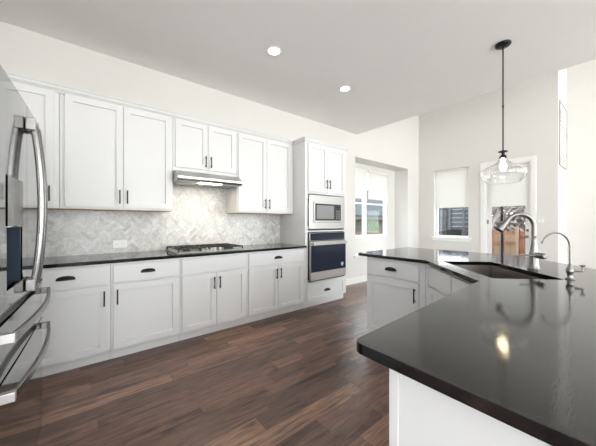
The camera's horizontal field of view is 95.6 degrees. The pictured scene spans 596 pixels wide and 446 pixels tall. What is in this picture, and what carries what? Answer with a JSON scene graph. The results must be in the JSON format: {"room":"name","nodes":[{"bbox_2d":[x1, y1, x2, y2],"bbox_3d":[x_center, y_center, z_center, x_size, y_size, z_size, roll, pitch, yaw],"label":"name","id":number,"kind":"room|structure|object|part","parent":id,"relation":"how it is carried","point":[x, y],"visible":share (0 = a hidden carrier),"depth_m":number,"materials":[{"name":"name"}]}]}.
{"room":"kitchen","nodes":[
{"label":"kitchen","id":0,"kind":"room"},
{"bbox_2d":[0,21,418,278],"bbox_3d":[0.055,-1.541,4.918,8.470,5.620,0.500,0,0,-39],"label":"wall","id":1,"kind":"structure","parent":0,"point":[392,149],"depth_m":3.94,"materials":[{"name":"paint"}]},
{"bbox_2d":[5,71,60,209],"bbox_3d":[-2.548,-0.666,2.243,0.858,1.094,0.382,0,0,-39],"label":"upper cabinet","id":2,"kind":"object","parent":1,"relation":"attached to","point":[42,98],"visible":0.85,"depth_m":2.35,"materials":[{"name":"white paint"}]},
{"bbox_3d":[-2.455,-1.180,2.129,0.858,0.066,0.062,0,0,-39],"label":"crown molding","id":3,"kind":"part","parent":2,"relation":"part of","materials":[{"name":"white paint"}]},
{"bbox_3d":[-2.311,-0.647,2.246,0.421,1.015,0.020,0,0,-39],"label":"door","id":4,"kind":"part","parent":2,"relation":"part of","materials":[{"name":"white paint"}]},
{"bbox_3d":[-2.154,-0.248,2.338,0.011,0.135,0.034,0,0,-39],"label":"pull handle","id":5,"kind":"part","parent":2,"relation":"part of","materials":[{"name":"black metal"}]},
{"bbox_2d":[59,84,173,211],"bbox_3d":[-1.846,-0.666,2.810,0.944,1.094,0.382,0,0,-39],"label":"upper cabinet","id":6,"kind":"object","parent":1,"relation":"attached to","point":[116,154],"visible":1,"depth_m":2.65,"materials":[{"name":"white paint"}]},
{"bbox_3d":[-1.922,-0.647,2.561,0.444,1.015,0.020,0,0,-39],"label":"door","id":7,"kind":"part","parent":6,"relation":"part of","materials":[{"name":"white paint"}]},
{"bbox_3d":[-1.754,-1.180,2.696,0.944,0.066,0.062,0,0,-39],"label":"crown molding","id":8,"kind":"part","parent":6,"relation":"part of","materials":[{"name":"white paint"}]},
{"bbox_3d":[-1.574,-0.647,2.842,0.444,1.015,0.020,0,0,-39],"label":"door","id":9,"kind":"part","parent":6,"relation":"part of","materials":[{"name":"white paint"}]},
{"bbox_2d":[44,185,279,256],"bbox_3d":[-1.641,-0.114,3.222,3.495,0.895,0.004,0,0,-39],"label":"backsplash","id":10,"kind":"structure","parent":1,"relation":"attached to","point":[198,216],"depth_m":3.25,"materials":[{"name":"grey tile"}]},
{"bbox_2d":[113,240,126,247],"bbox_3d":[-1.951,0.241,2.962,0.132,0.084,0.008,0,0,-39],"label":"power outlet","id":11,"kind":"object","parent":10,"relation":"attached to","point":[116,243],"visible":1,"depth_m":2.96,"materials":[{"name":"white plastic"}]},
{"bbox_2d":[173,112,237,176],"bbox_3d":[-1.178,-0.893,3.351,0.773,0.640,0.382,0,0,-39],"label":"upper cabinet","id":12,"kind":"object","parent":1,"relation":"attached to","point":[200,145],"visible":0.97,"depth_m":3.20,"materials":[{"name":"white paint"}]},
{"bbox_3d":[-1.226,-0.885,3.123,0.364,0.538,0.020,0,0,-39],"label":"door","id":13,"kind":"part","parent":12,"relation":"part of","materials":[{"name":"white paint"}]},
{"bbox_3d":[-1.085,-1.180,3.236,0.773,0.066,0.062,0,0,-39],"label":"crown molding","id":14,"kind":"part","parent":12,"relation":"part of","materials":[{"name":"white paint"}]},
{"bbox_2d":[173,170,242,188],"bbox_3d":[-1.139,-0.507,3.302,0.762,0.124,0.503,0,0,-39],"label":"range hood","id":15,"kind":"object","parent":12,"relation":"attached to","point":[183,178],"visible":0.85,"depth_m":3.13,"materials":[{"name":"silver metal"}]},
{"bbox_3d":[-0.939,-0.885,3.355,0.363,0.538,0.020,0,0,-39],"label":"door","id":16,"kind":"part","parent":12,"relation":"part of","materials":[{"name":"white paint"}]},
{"bbox_2d":[226,127,293,214],"bbox_3d":[-0.519,-0.666,3.883,0.918,1.094,0.382,0,0,-39],"label":"upper cabinet","id":17,"kind":"object","parent":1,"relation":"attached to","point":[264,161],"visible":0.98,"depth_m":3.73,"materials":[{"name":"white paint"}]},
{"bbox_3d":[-0.607,-0.647,3.623,0.428,1.015,0.020,0,0,-39],"label":"door","id":18,"kind":"part","parent":17,"relation":"part of","materials":[{"name":"white paint"}]},
{"bbox_3d":[-0.427,-1.180,3.768,0.918,0.066,0.062,0,0,-39],"label":"crown molding","id":19,"kind":"part","parent":17,"relation":"part of","materials":[{"name":"white paint"}]},
{"bbox_3d":[-0.271,-0.647,3.895,0.428,1.015,0.020,0,0,-39],"label":"door","id":20,"kind":"part","parent":17,"relation":"part of","materials":[{"name":"white paint"}]},
{"bbox_2d":[346,275,366,285],"bbox_3d":[1.805,1.184,6.003,3.585,0.130,0.016,0,0,-39],"label":"baseboard","id":21,"kind":"structure","parent":1,"relation":"attached to","point":[354,280],"depth_m":5.50,"materials":[{"name":"paint"}]},
{"bbox_2d":[355,171,388,238],"bbox_3d":[1.591,-0.418,6.350,1.741,1.585,0.105,0,0,-39],"label":"window","id":22,"kind":"structure","parent":1,"relation":"in","point":[364,203],"depth_m":6.34,"materials":[{"name":"paint"}]},
{"bbox_2d":[355,168,366,198],"bbox_3d":[1.286,-0.868,6.016,0.765,0.673,0.040,0,0,-39],"label":"roller shade","id":23,"kind":"object","parent":22,"relation":"attached to","point":[360,174],"visible":0.59,"depth_m":6.12,"materials":[{"name":"white fabric"}]},
{"bbox_3d":[1.614,0.361,6.323,1.740,0.025,0.035,0,0,-39],"label":"sill","id":24,"kind":"part","parent":22,"relation":"part of","materials":[{"name":"paint"}]},
{"bbox_2d":[368,170,387,200],"bbox_3d":[1.944,-0.868,6.547,0.785,0.673,0.040,0,0,-39],"label":"roller shade","id":25,"kind":"object","parent":22,"relation":"attached to","point":[377,182],"visible":1,"depth_m":6.53,"materials":[{"name":"white fabric"}]},
{"bbox_2d":[37,281,388,445],"bbox_3d":[2.099,1.250,1.118,11.670,0.002,8.020,0,0,-39],"label":"floor","id":26,"kind":"structure","parent":0,"point":[299,377],"depth_m":1.97,"materials":[{"name":"brown wood"}]},
{"bbox_2d":[0,65,50,445],"bbox_3d":[-1.503,0.358,1.009,0.831,1.779,0.910,0,0,-39],"label":"refrigerator","id":27,"kind":"object","parent":26,"relation":"on","point":[23,180],"visible":1,"depth_m":1.13,"materials":[{"name":"silver metal"}]},
{"bbox_3d":[-1.122,-0.093,1.024,0.083,0.875,0.453,0,0,-39],"label":"door","id":28,"kind":"part","parent":27,"relation":"part of","materials":[{"name":"silver metal"}]},
{"bbox_3d":[-1.111,-0.079,1.063,0.003,0.185,0.231,0,0,-36],"label":"control panel","id":29,"kind":"part","parent":27,"relation":"part of","materials":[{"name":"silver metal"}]},
{"bbox_3d":[-1.259,0.450,1.207,0.098,0.188,0.910,0,0,-39],"label":"drawer","id":30,"kind":"part","parent":27,"relation":"part of","materials":[{"name":"silver metal"}]},
{"bbox_3d":[-1.259,0.873,1.207,0.098,0.633,0.910,0,0,-39],"label":"freezer drawer","id":31,"kind":"part","parent":27,"relation":"part of","materials":[{"name":"silver metal"}]},
{"bbox_3d":[-1.200,0.394,1.254,0.045,0.030,0.801,0,0,-36],"label":"handle","id":32,"kind":"part","parent":27,"relation":"part of","materials":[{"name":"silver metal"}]},
{"bbox_3d":[-1.200,0.594,1.254,0.045,0.030,0.801,0,0,-36],"label":"handle","id":33,"kind":"part","parent":27,"relation":"part of","materials":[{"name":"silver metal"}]},
{"bbox_3d":[-1.403,-0.093,1.384,0.098,0.875,0.453,0,0,-39],"label":"door","id":34,"kind":"part","parent":27,"relation":"part of","materials":[{"name":"silver metal"}]},
{"bbox_3d":[-1.184,-0.076,1.227,0.053,0.724,0.020,0,0,-39],"label":"handle","id":35,"kind":"part","parent":27,"relation":"part of","materials":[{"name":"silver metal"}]},
{"bbox_3d":[-1.222,-0.076,1.278,0.053,0.724,0.020,0,0,-39],"label":"handle","id":36,"kind":"part","parent":27,"relation":"part of","materials":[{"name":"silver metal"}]},
{"bbox_2d":[41,263,109,376],"bbox_3d":[-2.086,0.807,2.436,0.606,0.882,0.662,0,0,-39],"label":"base cabinet","id":37,"kind":"object","parent":26,"relation":"on","point":[77,311],"visible":0.72,"depth_m":2.26,"materials":[{"name":"white paint"}]},
{"bbox_3d":[-1.890,0.460,2.196,0.124,0.036,0.027,0,0,-39],"label":"cup pull","id":38,"kind":"part","parent":37,"relation":"part of","materials":[{"name":"black metal"}]},
{"bbox_3d":[-1.905,0.465,2.214,0.571,0.156,0.020,0,0,-39],"label":"drawer","id":39,"kind":"part","parent":37,"relation":"part of","materials":[{"name":"white paint"}]},
{"bbox_3d":[-1.905,0.851,2.214,0.571,0.583,0.020,0,0,-39],"label":"door","id":40,"kind":"part","parent":37,"relation":"part of","materials":[{"name":"white paint"}]},
{"bbox_2d":[110,258,179,358],"bbox_3d":[-1.620,0.807,2.813,0.587,0.882,0.662,0,0,-39],"label":"base cabinet","id":41,"kind":"object","parent":26,"relation":"on","point":[144,295],"visible":0.98,"depth_m":2.57,"materials":[{"name":"white paint"}]},
{"bbox_3d":[-1.440,0.465,2.590,0.554,0.156,0.020,0,0,-39],"label":"drawer","id":42,"kind":"part","parent":41,"relation":"part of","materials":[{"name":"white paint"}]},
{"bbox_3d":[-1.440,0.851,2.590,0.554,0.583,0.020,0,0,-39],"label":"door","id":43,"kind":"part","parent":41,"relation":"part of","materials":[{"name":"white paint"}]},
{"bbox_3d":[-1.425,0.460,2.572,0.124,0.036,0.027,0,0,-39],"label":"cup pull","id":44,"kind":"part","parent":41,"relation":"part of","materials":[{"name":"black metal"}]},
{"bbox_2d":[178,253,246,340],"bbox_3d":[-1.092,0.807,3.240,0.766,0.882,0.662,0,0,-39],"label":"base cabinet","id":45,"kind":"object","parent":26,"relation":"on","point":[213,288],"visible":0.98,"depth_m":2.98,"materials":[{"name":"white paint"}]},
{"bbox_3d":[-1.056,0.851,2.900,0.364,0.583,0.020,0,0,-39],"label":"door","id":46,"kind":"part","parent":45,"relation":"part of","materials":[{"name":"white paint"}]},
{"bbox_3d":[-0.913,0.465,3.016,0.733,0.156,0.020,0,0,-39],"label":"drawer","id":47,"kind":"part","parent":45,"relation":"part of","materials":[{"name":"white paint"}]},
{"bbox_3d":[-0.770,0.851,3.132,0.365,0.583,0.020,0,0,-39],"label":"door","id":48,"kind":"part","parent":45,"relation":"part of","materials":[{"name":"white paint"}]},
{"bbox_2d":[245,248,304,323],"bbox_3d":[-0.434,0.807,3.772,0.920,0.882,0.662,0,0,-39],"label":"base cabinet","id":49,"kind":"object","parent":26,"relation":"on","point":[275,278],"visible":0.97,"depth_m":3.50,"materials":[{"name":"white paint"}]},
{"bbox_3d":[-0.432,0.851,3.405,0.426,0.583,0.020,0,0,-39],"label":"door","id":50,"kind":"part","parent":49,"relation":"part of","materials":[{"name":"white paint"}]},
{"bbox_3d":[-0.264,0.465,3.541,0.858,0.156,0.020,0,0,-39],"label":"drawer","id":51,"kind":"part","parent":49,"relation":"part of","materials":[{"name":"white paint"}]},
{"bbox_3d":[-0.097,0.851,3.676,0.428,0.583,0.020,0,0,-39],"label":"door","id":52,"kind":"part","parent":49,"relation":"part of","materials":[{"name":"white paint"}]},
{"bbox_2d":[281,137,349,307],"bbox_3d":[0.268,0.023,4.339,0.956,2.450,0.662,0,0,-39],"label":"oven tower","id":53,"kind":"object","parent":26,"relation":"on","point":[319,167],"visible":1,"depth_m":4.02,"materials":[{"name":"white paint"}]},
{"bbox_3d":[0.294,-0.788,3.992,0.387,0.698,0.020,0,0,-39],"label":"door","id":54,"kind":"part","parent":53,"relation":"part of","materials":[{"name":"white paint"}]},
{"bbox_3d":[0.269,-1.169,4.337,0.956,0.066,0.632,0,0,-39],"label":"crown molding","id":55,"kind":"part","parent":53,"relation":"part of","materials":[{"name":"white paint"}]},
{"bbox_3d":[0.442,1.020,4.112,0.787,0.245,0.020,0,0,-39],"label":"drawer","id":56,"kind":"part","parent":53,"relation":"part of","materials":[{"name":"white paint"}]},
{"bbox_2d":[308,194,344,228],"bbox_3d":[0.332,-0.146,4.242,0.754,0.496,0.419,0,0,-39],"label":"microwave","id":57,"kind":"object","parent":53,"relation":"in","point":[324,212],"visible":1,"depth_m":4.05,"materials":[{"name":"silver metal"}]},
{"bbox_3d":[0.453,-0.146,4.092,0.594,0.300,0.024,0,0,-39],"label":"door","id":58,"kind":"part","parent":57,"relation":"part of","materials":[{"name":"silver metal"}]},
{"bbox_2d":[308,232,346,281],"bbox_3d":[0.328,0.510,4.247,0.756,0.707,0.548,0,0,-39],"label":"wall oven","id":59,"kind":"object","parent":53,"relation":"in","point":[326,250],"visible":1,"depth_m":4.03,"materials":[{"name":"silver metal"}]},
{"bbox_3d":[0.455,0.215,4.090,0.750,0.117,0.010,0,0,-39],"label":"control panel","id":60,"kind":"part","parent":59,"relation":"part of","materials":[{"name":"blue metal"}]},
{"bbox_3d":[0.473,0.532,4.068,0.736,0.383,0.002,0,0,-39],"label":"glass","id":61,"kind":"part","parent":59,"relation":"part of","materials":[{"name":"black glass"}]},
{"bbox_3d":[0.486,0.319,4.051,0.710,0.036,0.046,0,0,-39],"label":"handle","id":62,"kind":"part","parent":59,"relation":"part of","materials":[{"name":"silver metal"}]},
{"bbox_3d":[0.598,-0.788,4.237,0.386,0.698,0.020,0,0,-39],"label":"door","id":63,"kind":"part","parent":53,"relation":"part of","materials":[{"name":"white paint"}]},
{"bbox_2d":[367,257,425,331],"bbox_3d":[1.150,0.807,2.821,0.658,0.882,0.626,0,0,-39],"label":"base cabinet","id":64,"kind":"object","parent":26,"relation":"on","point":[396,289],"visible":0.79,"depth_m":2.64,"materials":[{"name":"grey paint"}]},
{"bbox_3d":[0.899,0.460,2.640,0.027,0.036,0.124,0,0,-39],"label":"cup pull","id":65,"kind":"part","parent":64,"relation":"part of","materials":[{"name":"black metal"}]},
{"bbox_3d":[0.917,0.465,2.655,0.020,0.156,0.560,0,0,-39],"label":"drawer","id":66,"kind":"part","parent":64,"relation":"part of","materials":[{"name":"grey paint"}]},
{"bbox_3d":[0.917,0.851,2.655,0.020,0.583,0.560,0,0,-39],"label":"door","id":67,"kind":"part","parent":64,"relation":"part of","materials":[{"name":"grey paint"}]},
{"bbox_2d":[426,264,472,305],"bbox_3d":[1.440,0.807,1.979,0.749,0.882,1.637,0,0,6],"label":"base cabinet","id":68,"kind":"object","parent":26,"relation":"on","point":[440,284],"visible":0.11,"depth_m":2.12,"materials":[{"name":"grey paint"}]},
{"bbox_3d":[1.126,0.851,2.145,0.020,0.583,0.416,0,0,6],"label":"door","id":69,"kind":"part","parent":68,"relation":"part of","materials":[{"name":"grey paint"}]},
{"bbox_2d":[389,368,550,445],"bbox_3d":[0.905,0.807,0.783,1.113,0.882,0.800,0,0,-39],"label":"base cabinet","id":70,"kind":"object","parent":26,"relation":"on","point":[419,414],"visible":0.18,"depth_m":0.63,"materials":[{"name":"grey paint"}]},
{"bbox_2d":[357,247,595,445],"bbox_3d":[1.123,0.350,1.786,2.808,0.030,2.405,0,0,-39],"label":"countertop","id":71,"kind":"structure","parent":70,"relation":"on","point":[520,353],"depth_m":0.74,"materials":[{"name":"black stone"}]},
{"bbox_2d":[455,265,541,278],"bbox_3d":[1.393,0.472,1.937,0.415,0.213,0.730,0,0,6],"label":"sink","id":72,"kind":"object","parent":71,"relation":"in","point":[490,271],"visible":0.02,"depth_m":2.23,"materials":[{"name":"silver metal"}]},
{"bbox_2d":[495,212,547,269],"bbox_3d":[1.580,0.131,1.936,0.290,0.407,0.135,0,0,24],"label":"kitchen faucet","id":73,"kind":"object","parent":71,"relation":"on","point":[534,255],"visible":1,"depth_m":1.91,"materials":[{"name":"silver metal"}]},
{"bbox_3d":[1.597,0.014,1.933,0.203,0.172,0.031,0,0,6],"label":"spout","id":74,"kind":"part","parent":73,"relation":"part of","materials":[{"name":"silver metal"}]},
{"bbox_3d":[1.608,0.234,1.887,0.111,0.017,0.015,0,0,6],"label":"lever","id":75,"kind":"part","parent":73,"relation":"part of","materials":[{"name":"silver metal"}]},
{"bbox_2d":[541,232,585,279],"bbox_3d":[1.536,0.196,1.581,0.235,0.276,0.056,0,0,7],"label":"filter faucet","id":76,"kind":"object","parent":71,"relation":"on","point":[570,270],"visible":1,"depth_m":1.57,"materials":[{"name":"silver metal"}]},
{"bbox_3d":[1.511,0.154,1.577,0.174,0.192,0.011,0,0,-2],"label":"spout","id":77,"kind":"part","parent":76,"relation":"part of","materials":[{"name":"silver metal"}]},
{"bbox_3d":[-2.560,0.807,2.053,0.598,0.882,0.662,0,0,-39],"label":"base cabinet","id":78,"kind":"object","parent":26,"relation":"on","visible":0},
{"bbox_2d":[43,243,306,268],"bbox_3d":[-1.436,0.350,2.969,3.495,0.030,0.648,0,0,-39],"label":"countertop","id":79,"kind":"structure","parent":78,"relation":"on","point":[89,259],"depth_m":2.70,"materials":[{"name":"black stone"}]},
{"bbox_2d":[166,243,243,253],"bbox_3d":[-1.105,0.308,3.228,0.760,0.052,0.510,0,0,-39],"label":"gas cooktop","id":80,"kind":"object","parent":79,"relation":"in","point":[186,249],"visible":1,"depth_m":3.12,"materials":[{"name":"silver metal"}]},
{"bbox_2d":[166,247,243,253],"bbox_3d":[-1.105,0.329,3.228,0.760,0.012,0.510,0,0,-39],"label":"tray","id":81,"kind":"object","parent":80,"relation":"on","point":[209,249],"depth_m":3.06,"materials":[{"name":"silver metal"}]},
{"bbox_2d":[0,0,595,133],"bbox_3d":[2.105,-3.171,1.110,11.670,2.760,8.000,0,0,-39],"label":"ceiling","id":82,"kind":"structure","parent":0,"point":[399,60],"depth_m":2.72,"materials":[{"name":"paint"}]},
{"bbox_2d":[266,46,281,55],"bbox_3d":[-0.252,-1.787,2.828,0.160,0.006,0.160,0,0,-39],"label":"recessed light","id":83,"kind":"object","parent":82,"relation":"in","point":[273,50],"visible":1,"depth_m":2.83,"materials":[{"name":"paint"}]},
{"bbox_2d":[339,86,350,91],"bbox_3d":[0.632,-1.787,3.629,0.160,0.006,0.160,0,0,-39],"label":"recessed light","id":84,"kind":"object","parent":82,"relation":"in","point":[343,88],"visible":1,"depth_m":3.62,"materials":[{"name":"paint"}]},
{"bbox_2d":[480,39,527,183],"bbox_3d":[2.063,-1.095,2.717,0.388,1.391,0.388,0,0,-39],"label":"pendant light","id":85,"kind":"object","parent":82,"relation":"hanging from","point":[504,171],"visible":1,"depth_m":2.66,"materials":[{"name":"clear glass"}]},
{"bbox_2d":[498,150,507,156],"bbox_3d":[2.063,-0.683,2.717,0.080,0.082,0.080,0,0,-39],"label":"socket","id":86,"kind":"object","parent":85,"relation":"attached to","point":[502,152],"depth_m":2.70,"materials":[{"name":"brown metal"}]},
{"bbox_3d":[2.063,-1.238,2.717,0.013,1.065,0.013,0,0,-39],"label":"rod","id":87,"kind":"part","parent":85,"relation":"part of","materials":[{"name":"brown metal"}]},
{"bbox_3d":[2.063,-0.526,2.717,0.388,0.253,0.388,0,0,-39],"label":"lamp shade","id":88,"kind":"part","parent":85,"relation":"part of","materials":[{"name":"clear glass"}]},
{"bbox_2d":[419,68,566,263],"bbox_3d":[4.540,-1.551,6.505,1.300,5.600,2.670,0,0,-39],"label":"wall","id":89,"kind":"structure","parent":0,"point":[466,133],"depth_m":5.81,"materials":[{"name":"paint"}]},
{"bbox_2d":[431,207,471,241],"bbox_3d":[3.737,-0.411,6.564,0.195,1.740,0.898,0,0,-39],"label":"window","id":90,"kind":"structure","parent":89,"relation":"in","point":[437,237],"depth_m":6.58,"materials":[{"name":"paint"}]},
{"bbox_3d":[3.714,0.413,6.545,0.135,0.092,0.898,0,0,-39],"label":"sill","id":91,"kind":"part","parent":90,"relation":"part of","materials":[{"name":"paint"}]},
{"bbox_2d":[435,167,468,207],"bbox_3d":[3.716,-0.812,6.546,0.040,0.923,0.748,0,0,-39],"label":"roller shade","id":92,"kind":"object","parent":89,"relation":"attached to","point":[451,186],"visible":1,"depth_m":6.52,"materials":[{"name":"white fabric"}]},
{"bbox_2d":[480,155,535,252],"bbox_3d":[4.451,-0.029,5.726,0.218,2.563,0.950,0,0,-39],"label":"trim","id":93,"kind":"structure","parent":89,"relation":"attached to","point":[531,160],"depth_m":5.70,"materials":[{"name":"paint"}]},
{"bbox_2d":[487,163,528,256],"bbox_3d":[4.399,0.024,5.687,0.118,2.434,0.737,0,0,-39],"label":"door","id":94,"kind":"structure","parent":89,"relation":"in","point":[489,209],"depth_m":5.91,"materials":[{"name":"paint"}]},
{"bbox_2d":[489,166,526,206],"bbox_3d":[4.393,-0.725,5.660,0.040,0.788,0.640,0,0,-39],"label":"door shade","id":95,"kind":"object","parent":89,"relation":"attached to","point":[509,194],"visible":0.75,"depth_m":5.63,"materials":[{"name":"white fabric"}]},
{"bbox_2d":[537,218,544,223],"bbox_3d":[4.718,-0.021,5.241,0.010,0.116,0.120,0,0,-39],"label":"light switch","id":96,"kind":"object","parent":89,"relation":"attached to","point":[539,220],"visible":1,"depth_m":5.24,"materials":[{"name":"paint"}]},
{"bbox_2d":[559,100,566,169],"bbox_3d":[5.278,-1.691,5.370,0.864,1.220,0.020,0,0,-39],"label":"framed print","id":97,"kind":"object","parent":89,"relation":"attached to","point":[562,111],"visible":1,"depth_m":5.31,"materials":[{"name":"grey"}]},
{"bbox_2d":[567,59,595,268],"bbox_3d":[7.482,-1.551,3.740,0.200,5.600,5.330,0,0,-39],"label":"wall","id":98,"kind":"structure","parent":0,"point":[581,78],"depth_m":5.58,"materials":[{"name":"paint"}]},
{"label":"outside","id":99,"kind":"structure","parent":0,"visible":0},
{"bbox_3d":[5.551,1.899,9.040,60.000,0.100,60.000,0,0,-39],"label":"ground","id":100,"kind":"structure","parent":99,"visible":0},
{"bbox_2d":[355,190,382,231],"bbox_3d":[2.941,-0.351,18.631,24.600,4.400,6.000,0,0,-39],"label":"neighbor house","id":101,"kind":"structure","parent":100,"relation":"on","point":[374,212],"depth_m":16.60,"materials":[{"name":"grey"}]},
{"bbox_2d":[355,231,382,234],"bbox_3d":[2.207,1.149,11.904,9.000,1.400,0.060,0,0,-39],"label":"fence","id":102,"kind":"object","parent":100,"relation":"on","point":[368,232],"visible":0.09,"depth_m":12.93,"materials":[{"name":"beige wood"}]},
{"bbox_2d":[361,219,380,231],"bbox_3d":[3.961,0.864,14.448,1.266,2.035,1.024,0,0,-39],"label":"bush","id":103,"kind":"object","parent":100,"relation":"on","point":[373,226],"visible":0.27,"depth_m":14.27,"materials":[{"name":"green plant"}]},
{"bbox_2d":[439,207,467,235],"bbox_3d":[4.780,0.699,8.268,0.210,2.300,1.210,0,0,-39],"label":"screen","id":104,"kind":"object","parent":100,"relation":"on","point":[449,218],"visible":0.14,"depth_m":8.26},
{"bbox_3d":[4.500,0.699,8.479,0.039,2.300,0.050,0,0,-39],"label":"post","id":105,"kind":"part","parent":104,"relation":"part of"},
{"bbox_3d":[4.657,0.699,8.284,0.039,2.300,0.050,0,0,-39],"label":"post","id":106,"kind":"part","parent":104,"relation":"part of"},
{"bbox_3d":[4.902,0.699,7.981,0.039,2.300,0.050,0,0,-39],"label":"post","id":107,"kind":"part","parent":104,"relation":"part of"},
{"bbox_2d":[446,229,467,235],"bbox_3d":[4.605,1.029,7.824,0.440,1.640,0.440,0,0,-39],"label":"storage box","id":108,"kind":"object","parent":100,"relation":"on","point":[459,232],"visible":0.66,"depth_m":7.67,"materials":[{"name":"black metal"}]},
{"bbox_2d":[501,206,503,253],"bbox_3d":[5.614,-0.651,7.419,0.100,5.000,0.100,0,0,-39],"label":"patio post","id":109,"kind":"object","parent":100,"relation":"on","point":[502,207],"visible":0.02,"depth_m":7.39,"materials":[{"name":"black metal"}]},
{"bbox_2d":[493,235,516,254],"bbox_3d":[6.872,1.089,8.989,0.050,1.320,0.640,0,0,-39],"label":"wooden gate","id":110,"kind":"object","parent":100,"relation":"on","point":[510,243],"visible":0.45,"depth_m":8.95,"materials":[{"name":"brown wood"}]},
{"bbox_2d":[492,206,524,231],"bbox_3d":[13.319,-0.371,16.149,2.621,4.539,9.053,0,0,-39],"label":"thicket","id":111,"kind":"object","parent":100,"relation":"on","point":[518,221],"visible":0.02,"depth_m":15.66,"materials":[{"name":"grey plant"}]},
{"bbox_2d":[492,227,524,256],"bbox_3d":[7.832,1.009,10.099,0.160,1.680,6.380,0,0,-39],"label":"fence","id":112,"kind":"object","parent":100,"relation":"on","point":[520,236],"visible":0.08,"depth_m":9.82,"materials":[{"name":"brown wood"}]},
{"bbox_3d":[7.861,1.019,10.122,0.044,1.160,6.380,0,0,-39],"label":"rail","id":113,"kind":"part","parent":112,"relation":"part of","materials":[{"name":"brown wood"}]},
{"bbox_3d":[7.989,1.009,9.853,0.094,1.680,0.100,0,0,-39],"label":"post","id":114,"kind":"part","parent":112,"relation":"part of","materials":[{"name":"beige wood"}]},
{"bbox_2d":[492,206,524,228],"bbox_3d":[9.831,-0.021,13.565,2.926,3.762,2.150,0,0,-39],"label":"bare tree","id":115,"kind":"object","parent":100,"relation":"on","point":[496,215],"visible":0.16,"depth_m":13.29,"materials":[{"name":"grey plant"}]}
]}

